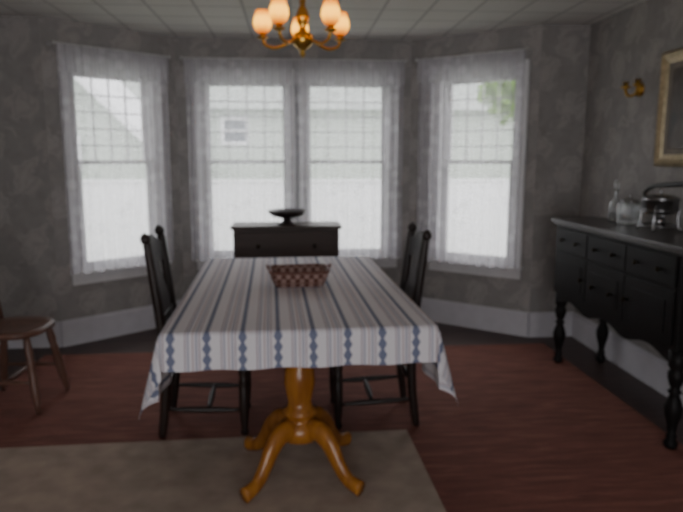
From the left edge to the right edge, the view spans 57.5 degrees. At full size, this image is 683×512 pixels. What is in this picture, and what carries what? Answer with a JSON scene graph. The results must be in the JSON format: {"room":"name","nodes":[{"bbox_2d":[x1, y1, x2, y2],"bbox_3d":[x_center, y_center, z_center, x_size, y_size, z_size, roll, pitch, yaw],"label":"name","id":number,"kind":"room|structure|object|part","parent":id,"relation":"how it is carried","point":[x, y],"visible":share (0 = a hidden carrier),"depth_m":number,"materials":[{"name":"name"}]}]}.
{"room":"dining room","nodes":[
{"label":"dining room","id":0,"kind":"room"},
{"bbox_2d":[0,15,59,320],"bbox_3d":[-2.745,-0.498,4.556,1.245,2.400,0.140,-1,9,-4],"label":"wall","id":1,"kind":"structure","parent":0,"point":[28,268],"depth_m":4.51,"materials":[{"name":"paint"}]},
{"bbox_2d":[8,321,61,348],"bbox_3d":[-2.739,0.601,4.644,1.245,0.200,0.026,-1,9,-4],"label":"baseboard","id":2,"kind":"structure","parent":1,"relation":"attached to","point":[39,341],"depth_m":4.68,"materials":[{"name":"white paint"}]},
{"bbox_2d":[39,16,183,320],"bbox_3d":[-1.794,-0.561,4.955,0.140,2.400,1.060,9,12,44],"label":"wall","id":3,"kind":"structure","parent":0,"point":[85,300],"depth_m":4.80,"materials":[{"name":"paint"}]},
{"bbox_2d":[47,40,170,59],"bbox_3d":[-1.726,-1.548,4.689,0.114,0.028,0.920,9,12,44],"label":"curtain rod","id":4,"kind":"object","parent":3,"relation":"attached to","point":[52,41],"visible":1,"depth_m":4.62,"materials":[{"name":"grey metal"}]},
{"bbox_2d":[57,43,171,268],"bbox_3d":[-1.696,-0.716,4.789,0.068,1.662,0.860,9,12,44],"label":"lace curtain","id":5,"kind":"object","parent":4,"relation":"hanging from","point":[84,60],"visible":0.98,"depth_m":4.68,"materials":[{"name":"white fabric"}]},
{"bbox_2d":[57,54,171,285],"bbox_3d":[-1.782,-0.662,4.906,0.165,1.695,0.830,9,12,44],"label":"window","id":6,"kind":"structure","parent":3,"relation":"in","point":[82,273],"depth_m":4.86,"materials":[{"name":"paint"}]},
{"bbox_2d":[60,300,180,346],"bbox_3d":[-1.736,0.535,5.067,0.026,0.200,1.060,9,12,44],"label":"baseboard","id":7,"kind":"structure","parent":3,"relation":"attached to","point":[76,331],"depth_m":4.94,"materials":[{"name":"white paint"}]},
{"bbox_2d":[174,37,411,293],"bbox_3d":[-0.394,-0.634,5.423,1.970,2.400,0.140,-1,9,-4],"label":"wall","id":8,"kind":"structure","parent":0,"point":[209,47],"depth_m":5.23,"materials":[{"name":"paint"}]},
{"bbox_2d":[190,67,299,269],"bbox_3d":[-0.805,-0.730,5.342,0.910,1.695,0.165,-1,9,-4],"label":"window","id":9,"kind":"structure","parent":8,"relation":"in","point":[205,235],"depth_m":5.28,"materials":[{"name":"paint"}]},
{"bbox_2d":[180,56,407,63],"bbox_3d":[-0.379,-1.619,5.142,1.860,0.028,0.114,-1,9,-4],"label":"curtain rod","id":10,"kind":"object","parent":8,"relation":"attached to","point":[181,57],"visible":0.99,"depth_m":5.09,"materials":[{"name":"grey metal"}]},
{"bbox_2d":[184,58,293,252],"bbox_3d":[-0.837,-0.774,5.194,0.875,1.672,0.068,-1,9,-4],"label":"lace curtain","id":11,"kind":"object","parent":10,"relation":"hanging from","point":[203,72],"visible":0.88,"depth_m":5.15,"materials":[{"name":"white fabric"}]},
{"bbox_2d":[294,60,404,259],"bbox_3d":[0.065,-0.785,5.264,0.915,1.672,0.068,-1,9,-4],"label":"lace curtain","id":12,"kind":"object","parent":10,"relation":"hanging from","point":[396,83],"visible":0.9,"depth_m":5.22,"materials":[{"name":"white fabric"}]},
{"bbox_2d":[294,69,398,267],"bbox_3d":[0.042,-0.740,5.408,0.910,1.695,0.165,-1,9,-4],"label":"window","id":13,"kind":"structure","parent":8,"relation":"in","point":[389,139],"depth_m":5.37,"materials":[{"name":"paint"}]},
{"bbox_2d":[0,0,644,39],"bbox_3d":[-0.538,-1.315,1.681,5.620,0.100,7.400,-1,9,-4],"label":"ceiling","id":14,"kind":"structure","parent":0,"point":[368,19],"depth_m":4.34,"materials":[{"name":"paint"}]},
{"bbox_2d":[253,0,348,57],"bbox_3d":[-0.196,-1.228,3.058,0.482,0.494,0.461,-1,9,-4],"label":"chandelier","id":15,"kind":"object","parent":14,"relation":"hanging from","point":[337,21],"visible":1,"depth_m":3.03,"materials":[{"name":"gold metal"}]},
{"bbox_3d":[-0.393,-1.162,3.090,0.092,0.110,0.085,-1,9,-4],"label":"lamp shade","id":16,"kind":"part","parent":15,"relation":"part of","materials":[{"name":"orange glass"}]},
{"bbox_3d":[-0.318,-1.069,3.096,0.206,0.084,0.055,1,9,7],"label":"arm","id":17,"kind":"part","parent":15,"relation":"part of","materials":[{"name":"gold metal"}]},
{"bbox_3d":[-0.289,-1.129,2.875,0.092,0.110,0.085,-1,9,-4],"label":"lamp shade","id":18,"kind":"part","parent":15,"relation":"part of","materials":[{"name":"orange glass"}]},
{"bbox_3d":[-0.252,-1.047,2.955,0.055,0.084,0.207,5,10,29],"label":"arm","id":19,"kind":"part","parent":15,"relation":"part of","materials":[{"name":"gold metal"}]},
{"bbox_3d":[-0.217,-1.188,3.254,0.092,0.110,0.085,-1,9,-4],"label":"lamp shade","id":20,"kind":"part","parent":15,"relation":"part of","materials":[{"name":"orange glass"}]},
{"bbox_3d":[-0.097,-1.051,2.979,0.055,0.084,0.206,-7,11,-38],"label":"arm","id":21,"kind":"part","parent":15,"relation":"part of","materials":[{"name":"gold metal"}]},
{"bbox_3d":[-0.077,-1.075,3.130,0.206,0.084,0.055,-3,9,-18],"label":"arm","id":22,"kind":"part","parent":15,"relation":"part of","materials":[{"name":"gold metal"}]},
{"bbox_3d":[-0.051,-1.134,2.906,0.092,0.110,0.085,-1,9,-4],"label":"lamp shade","id":23,"kind":"part","parent":15,"relation":"part of","materials":[{"name":"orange glass"}]},
{"bbox_3d":[-0.006,-1.170,3.140,0.092,0.110,0.085,-1,9,-4],"label":"lamp shade","id":24,"kind":"part","parent":15,"relation":"part of","materials":[{"name":"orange glass"}]},
{"bbox_2d":[0,322,682,444],"bbox_3d":[-0.538,1.165,2.068,5.620,0.120,7.400,-1,9,-4],"label":"baseboard","id":25,"kind":"structure","parent":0,"point":[638,395],"depth_m":4.59,"materials":[{"name":"white wood"}]},
{"bbox_2d":[230,221,341,257],"bbox_3d":[-0.444,0.182,5.093,0.870,0.890,0.392,-1,9,-4],"label":"dresser","id":26,"kind":"object","parent":25,"relation":"on","point":[318,238],"visible":0.31,"depth_m":4.88,"materials":[{"name":"brown wood"}]},
{"bbox_3d":[-0.432,-0.081,4.895,0.780,0.210,0.017,-1,9,-4],"label":"drawer","id":27,"kind":"part","parent":26,"relation":"part of","materials":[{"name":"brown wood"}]},
{"bbox_2d":[267,209,305,224],"bbox_3d":[-0.440,-0.315,5.022,0.316,0.112,0.316,-1,9,-4],"label":"footed bowl","id":28,"kind":"object","parent":26,"relation":"on","point":[286,215],"visible":1,"depth_m":4.96,"materials":[{"name":"ceramic"}]},
{"bbox_2d":[0,343,682,511],"bbox_3d":[-0.077,1.120,1.945,3.720,0.006,5.500,-1,9,-4],"label":"floor","id":29,"kind":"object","parent":25,"relation":"on","point":[526,431],"visible":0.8,"depth_m":3.34,"materials":[{"name":"brown wood"}]},
{"bbox_2d":[0,303,69,414],"bbox_3d":[-1.889,0.408,3.569,0.440,0.897,0.410,0,9,0],"label":"chair","id":30,"kind":"object","parent":29,"relation":"on","point":[20,327],"visible":1,"depth_m":3.60,"materials":[{"name":"brown wood"}]},
{"bbox_3d":[-2.039,0.613,3.757,0.115,0.434,0.049,7,11,39],"label":"leg","id":31,"kind":"part","parent":30,"relation":"part of","materials":[{"name":"brown wood"}]},
{"bbox_3d":[-1.877,0.415,3.570,0.400,0.042,0.410,0,9,0],"label":"seat","id":32,"kind":"part","parent":30,"relation":"part of","materials":[{"name":"brown wood"}]},
{"bbox_3d":[-1.716,0.661,3.452,0.115,0.434,0.049,7,11,39],"label":"leg","id":33,"kind":"part","parent":30,"relation":"part of","materials":[{"name":"brown wood"}]},
{"bbox_3d":[-1.718,0.613,3.760,0.115,0.434,0.049,-8,12,-40],"label":"leg","id":34,"kind":"part","parent":30,"relation":"part of","materials":[{"name":"brown wood"}]},
{"bbox_2d":[140,225,250,438],"bbox_3d":[-0.733,0.375,3.278,0.518,1.051,0.438,-1,9,-6],"label":"dining chair","id":35,"kind":"object","parent":29,"relation":"on","point":[161,285],"visible":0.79,"depth_m":3.17,"materials":[{"name":"brown wood"}]},
{"bbox_3d":[-0.911,0.406,3.074,0.116,1.049,0.054,-3,10,-21],"label":"post","id":36,"kind":"part","parent":35,"relation":"part of","materials":[{"name":"brown wood"}]},
{"bbox_3d":[-0.965,-0.033,3.188,0.048,0.155,0.380,-1,9,-6],"label":"crest rail","id":37,"kind":"part","parent":35,"relation":"part of","materials":[{"name":"brown wood"}]},
{"bbox_3d":[-0.953,0.350,3.437,0.116,1.049,0.054,1,9,8],"label":"post","id":38,"kind":"part","parent":35,"relation":"part of","materials":[{"name":"brown wood"}]},
{"bbox_3d":[-0.912,0.305,3.246,0.018,0.045,0.360,-1,9,-6],"label":"rail","id":39,"kind":"part","parent":35,"relation":"part of","materials":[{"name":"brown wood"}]},
{"bbox_3d":[-0.498,0.710,3.179,0.054,0.420,0.053,-1,9,-6],"label":"leg","id":40,"kind":"part","parent":35,"relation":"part of","materials":[{"name":"brown wood"}]},
{"bbox_3d":[-0.538,0.656,3.523,0.054,0.420,0.053,-1,9,-6],"label":"leg","id":41,"kind":"part","parent":35,"relation":"part of","materials":[{"name":"brown wood"}]},
{"bbox_2d":[0,430,445,511],"bbox_3d":[-1.020,1.096,2.057,2.960,0.008,2.120,-1,9,-6],"label":"rug","id":42,"kind":"object","parent":29,"relation":"on","point":[190,475],"visible":1,"depth_m":2.75,"materials":[{"name":"beige carpet"}]},
{"bbox_2d":[239,367,364,502],"bbox_3d":[-0.257,0.513,3.389,1.080,0.730,1.822,-1,9,-6],"label":"dining table","id":43,"kind":"object","parent":42,"relation":"on","point":[300,421],"visible":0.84,"depth_m":2.68,"materials":[{"name":"brown wood"}]},
{"bbox_2d":[139,256,457,417],"bbox_3d":[-0.257,0.312,3.358,1.260,0.331,1.936,-1,9,-6],"label":"tablecloth","id":44,"kind":"object","parent":43,"relation":"on","point":[232,315],"visible":0.93,"depth_m":2.54,"materials":[{"name":"fabric"}]},
{"bbox_2d":[266,263,331,287],"bbox_3d":[-0.227,0.096,3.317,0.350,0.109,0.250,-1,9,-6],"label":"basket","id":45,"kind":"object","parent":44,"relation":"on","point":[288,275],"visible":1,"depth_m":3.23,"materials":[{"name":"wicker"}]},
{"bbox_2d":[329,222,431,428],"bbox_3d":[0.183,0.358,3.385,0.518,1.051,0.438,-1,9,-4],"label":"dining chair","id":46,"kind":"object","parent":29,"relation":"on","point":[417,245],"visible":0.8,"depth_m":3.27,"materials":[{"name":"brown wood"}]},
{"bbox_3d":[-0.046,0.646,3.590,0.054,0.420,0.053,-1,9,-4],"label":"leg","id":47,"kind":"part","parent":46,"relation":"part of","materials":[{"name":"brown wood"}]},
{"bbox_3d":[-0.018,0.700,3.245,0.054,0.420,0.053,-1,9,-4],"label":"leg","id":48,"kind":"part","parent":46,"relation":"part of","materials":[{"name":"brown wood"}]},
{"bbox_3d":[0.369,0.327,3.583,0.116,1.049,0.054,-3,9,-19],"label":"post","id":49,"kind":"part","parent":46,"relation":"part of","materials":[{"name":"brown wood"}]},
{"bbox_3d":[0.416,-0.057,3.339,0.048,0.155,0.380,-1,9,-4],"label":"crest rail","id":50,"kind":"part","parent":46,"relation":"part of","materials":[{"name":"brown wood"}]},
{"bbox_3d":[0.398,0.384,3.219,0.116,1.049,0.054,2,9,10],"label":"post","id":51,"kind":"part","parent":46,"relation":"part of","materials":[{"name":"brown wood"}]},
{"bbox_2d":[551,217,682,449],"bbox_3d":[1.707,0.344,3.636,0.461,1.005,1.460,-1,9,-4],"label":"sideboard","id":52,"kind":"object","parent":29,"relation":"on","point":[628,278],"visible":1,"depth_m":3.38,"materials":[{"name":"black wood"}]},
{"bbox_3d":[1.512,0.495,4.309,0.086,0.500,0.086,-1,9,-4],"label":"leg","id":53,"kind":"part","parent":52,"relation":"part of","materials":[{"name":"black wood"}]},
{"bbox_3d":[1.480,0.127,4.039,0.015,0.260,0.435,-1,9,-4],"label":"door","id":54,"kind":"part","parent":52,"relation":"part of","materials":[{"name":"black wood"}]},
{"bbox_3d":[1.482,-0.090,4.005,0.012,0.150,0.435,-1,9,-4],"label":"drawer","id":55,"kind":"part","parent":52,"relation":"part of","materials":[{"name":"black wood"}]},
{"bbox_3d":[1.821,0.491,4.333,0.086,0.500,0.086,-1,9,-4],"label":"leg","id":56,"kind":"part","parent":52,"relation":"part of","materials":[{"name":"black wood"}]},
{"bbox_3d":[1.515,0.196,3.600,0.015,0.260,0.435,-1,9,-4],"label":"drawer","id":57,"kind":"part","parent":52,"relation":"part of","materials":[{"name":"black wood"}]},
{"bbox_3d":[1.517,-0.022,3.567,0.012,0.150,0.435,-1,9,-4],"label":"drawer","id":58,"kind":"part","parent":52,"relation":"part of","materials":[{"name":"black wood"}]},
{"bbox_2d":[608,180,620,221],"bbox_3d":[1.762,-0.354,3.994,0.080,0.264,0.080,-1,9,-4],"label":"decanter","id":59,"kind":"object","parent":52,"relation":"on","point":[613,203],"visible":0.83,"depth_m":3.98,"materials":[{"name":"clear glass"}]},
{"bbox_2d":[616,195,640,224],"bbox_3d":[1.766,-0.284,3.812,0.112,0.182,0.112,-3,9,-16],"label":"glass jar","id":60,"kind":"object","parent":52,"relation":"on","point":[628,213],"visible":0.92,"depth_m":3.77,"materials":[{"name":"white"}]},
{"bbox_3d":[1.766,-0.349,3.802,0.110,0.051,0.110,-3,9,-16],"label":"lid","id":61,"kind":"part","parent":60,"relation":"part of","materials":[{"name":"clear glass"}]},
{"bbox_3d":[1.550,0.264,3.162,0.015,0.260,0.435,-1,9,-4],"label":"door","id":62,"kind":"part","parent":52,"relation":"part of","materials":[{"name":"black wood"}]},
{"bbox_3d":[1.552,0.047,3.128,0.012,0.150,0.435,-1,9,-4],"label":"drawer","id":63,"kind":"part","parent":52,"relation":"part of","materials":[{"name":"black wood"}]},
{"bbox_2d":[636,182,682,231],"bbox_3d":[1.790,-0.270,3.380,0.210,0.286,0.481,-1,9,-4],"label":"chafing dish","id":64,"kind":"object","parent":52,"relation":"on","point":[662,204],"visible":1,"depth_m":3.42,"materials":[{"name":"silver metal"}]},
{"bbox_3d":[1.782,-0.198,3.492,0.070,0.039,0.070,-1,9,-4],"label":"burner","id":65,"kind":"part","parent":64,"relation":"part of","materials":[{"name":"silver metal"}]},
{"bbox_3d":[1.782,-0.345,3.469,0.196,0.052,0.196,-1,9,-4],"label":"lid","id":66,"kind":"part","parent":64,"relation":"part of","materials":[{"name":"silver metal"}]},
{"bbox_3d":[1.770,-0.347,3.366,0.030,0.129,0.481,-1,9,-4],"label":"handle","id":67,"kind":"part","parent":64,"relation":"part of","materials":[{"name":"silver metal"}]},
{"bbox_3d":[1.614,0.696,3.019,0.086,0.500,0.086,-1,9,-4],"label":"leg","id":68,"kind":"part","parent":52,"relation":"part of","materials":[{"name":"black wood"}]},
{"bbox_2d":[409,24,542,311],"bbox_3d":[1.085,-0.595,5.175,1.101,2.400,0.140,6,11,34],"label":"wall","id":69,"kind":"structure","parent":0,"point":[496,292],"depth_m":5.10,"materials":[{"name":"paint"}]},
{"bbox_2d":[415,47,532,62],"bbox_3d":[1.024,-1.582,4.908,0.950,0.028,0.114,6,11,35],"label":"curtain rod","id":70,"kind":"object","parent":69,"relation":"attached to","point":[526,48],"visible":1,"depth_m":4.83,"materials":[{"name":"grey metal"}]},
{"bbox_2d":[417,55,523,266],"bbox_3d":[0.999,-0.744,5.003,0.890,1.672,0.068,6,11,34],"label":"lace curtain","id":71,"kind":"object","parent":70,"relation":"hanging from","point":[432,70],"visible":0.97,"depth_m":5.01,"materials":[{"name":"white fabric"}]},
{"bbox_2d":[420,297,528,336],"bbox_3d":[1.037,0.502,5.278,1.101,0.200,0.027,6,11,34],"label":"baseboard","id":72,"kind":"structure","parent":69,"relation":"attached to","point":[512,322],"depth_m":5.20,"materials":[{"name":"white paint"}]},
{"bbox_2d":[427,59,529,279],"bbox_3d":[1.121,-0.691,5.095,0.825,1.695,0.165,6,11,34],"label":"window","id":73,"kind":"structure","parent":69,"relation":"in","point":[518,163],"depth_m":5.08,"materials":[{"name":"paint"}]},
{"bbox_2d":[529,24,590,311],"bbox_3d":[1.674,-0.551,4.890,0.370,2.400,0.140,-1,9,-4],"label":"wall","id":74,"kind":"structure","parent":0,"point":[565,48],"depth_m":4.77,"materials":[{"name":"paint"}]},
{"bbox_2d":[528,312,572,336],"bbox_3d":[1.681,0.549,4.978,0.370,0.200,0.026,-1,9,-4],"label":"baseboard","id":75,"kind":"structure","parent":74,"relation":"attached to","point":[541,324],"depth_m":4.97,"materials":[{"name":"white paint"}]},
{"bbox_2d":[574,0,682,361],"bbox_3d":[2.181,-0.059,1.738,0.140,2.400,6.300,-1,9,-4],"label":"wall","id":76,"kind":"structure","parent":0,"point":[628,45],"depth_m":4.15,"materials":[{"name":"paint"}]},
{"bbox_2d":[571,312,682,404],"bbox_3d":[2.099,1.029,1.901,0.026,0.200,6.300,-1,9,-4],"label":"baseboard","id":77,"kind":"structure","parent":76,"relation":"attached to","point":[643,365],"depth_m":4.15,"materials":[{"name":"white paint"}]},
{"bbox_2d":[621,79,643,97],"bbox_3d":[1.875,-1.073,3.992,0.092,0.101,0.208,-1,9,-4],"label":"wall sconce","id":78,"kind":"object","parent":76,"relation":"attached to","point":[639,91],"visible":1,"depth_m":3.97,"materials":[{"name":"gold metal"}]},
{"bbox_3d":[1.880,-1.057,4.031,0.022,0.057,0.103,-7,11,-38],"label":"arm","id":79,"kind":"part","parent":78,"relation":"part of","materials":[{"name":"gold metal"}]},
{"bbox_2d":[654,48,682,166],"bbox_3d":[1.946,-0.838,3.486,0.035,0.670,0.580,-1,9,-4],"label":"framed picture","id":80,"kind":"object","parent":76,"relation":"attached to","point":[671,155],"visible":1,"depth_m":3.66},
{"label":"outside","id":81,"kind":"structure","parent":0,"visible":0},
{"bbox_3d":[-2.577,-2.965,32.682,80.000,0.100,54.300,-1,9,-4],"label":"lawn","id":82,"kind":"structure","parent":81,"visible":0},
{"bbox_2d":[74,77,145,179],"bbox_3d":[-5.379,-2.069,13.386,4.100,4.080,3.950,-1,9,-4],"label":"neighboring house","id":83,"kind":"structure","parent":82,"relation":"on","point":[81,85],"depth_m":11.81,"materials":[{"name":"grey"}]},
{"bbox_2d":[82,179,508,260],"bbox_3d":[-0.708,-0.226,9.071,20.000,1.770,0.090,-1,9,-4],"label":"fence","id":84,"kind":"object","parent":82,"relation":"on","point":[483,230],"visible":0.23,"depth_m":8.97,"materials":[{"name":"white paint"}]},
{"bbox_2d":[120,81,513,236],"bbox_3d":[0.713,-3.756,19.268,14.100,5.600,6.800,-1,9,-4],"label":"neighbor house","id":85,"kind":"structure","parent":82,"relation":"on","point":[217,93],"depth_m":16.25,"materials":[{"name":"grey"}]},
{"bbox_2d":[475,81,514,125],"bbox_3d":[3.375,-1.922,12.046,1.618,4.211,1.553,-1,9,-4],"label":"tree","id":86,"kind":"object","parent":82,"relation":"on","point":[507,105],"visible":0.16,"depth_m":11.71,"materials":[{"name":"green plant"}]}
]}

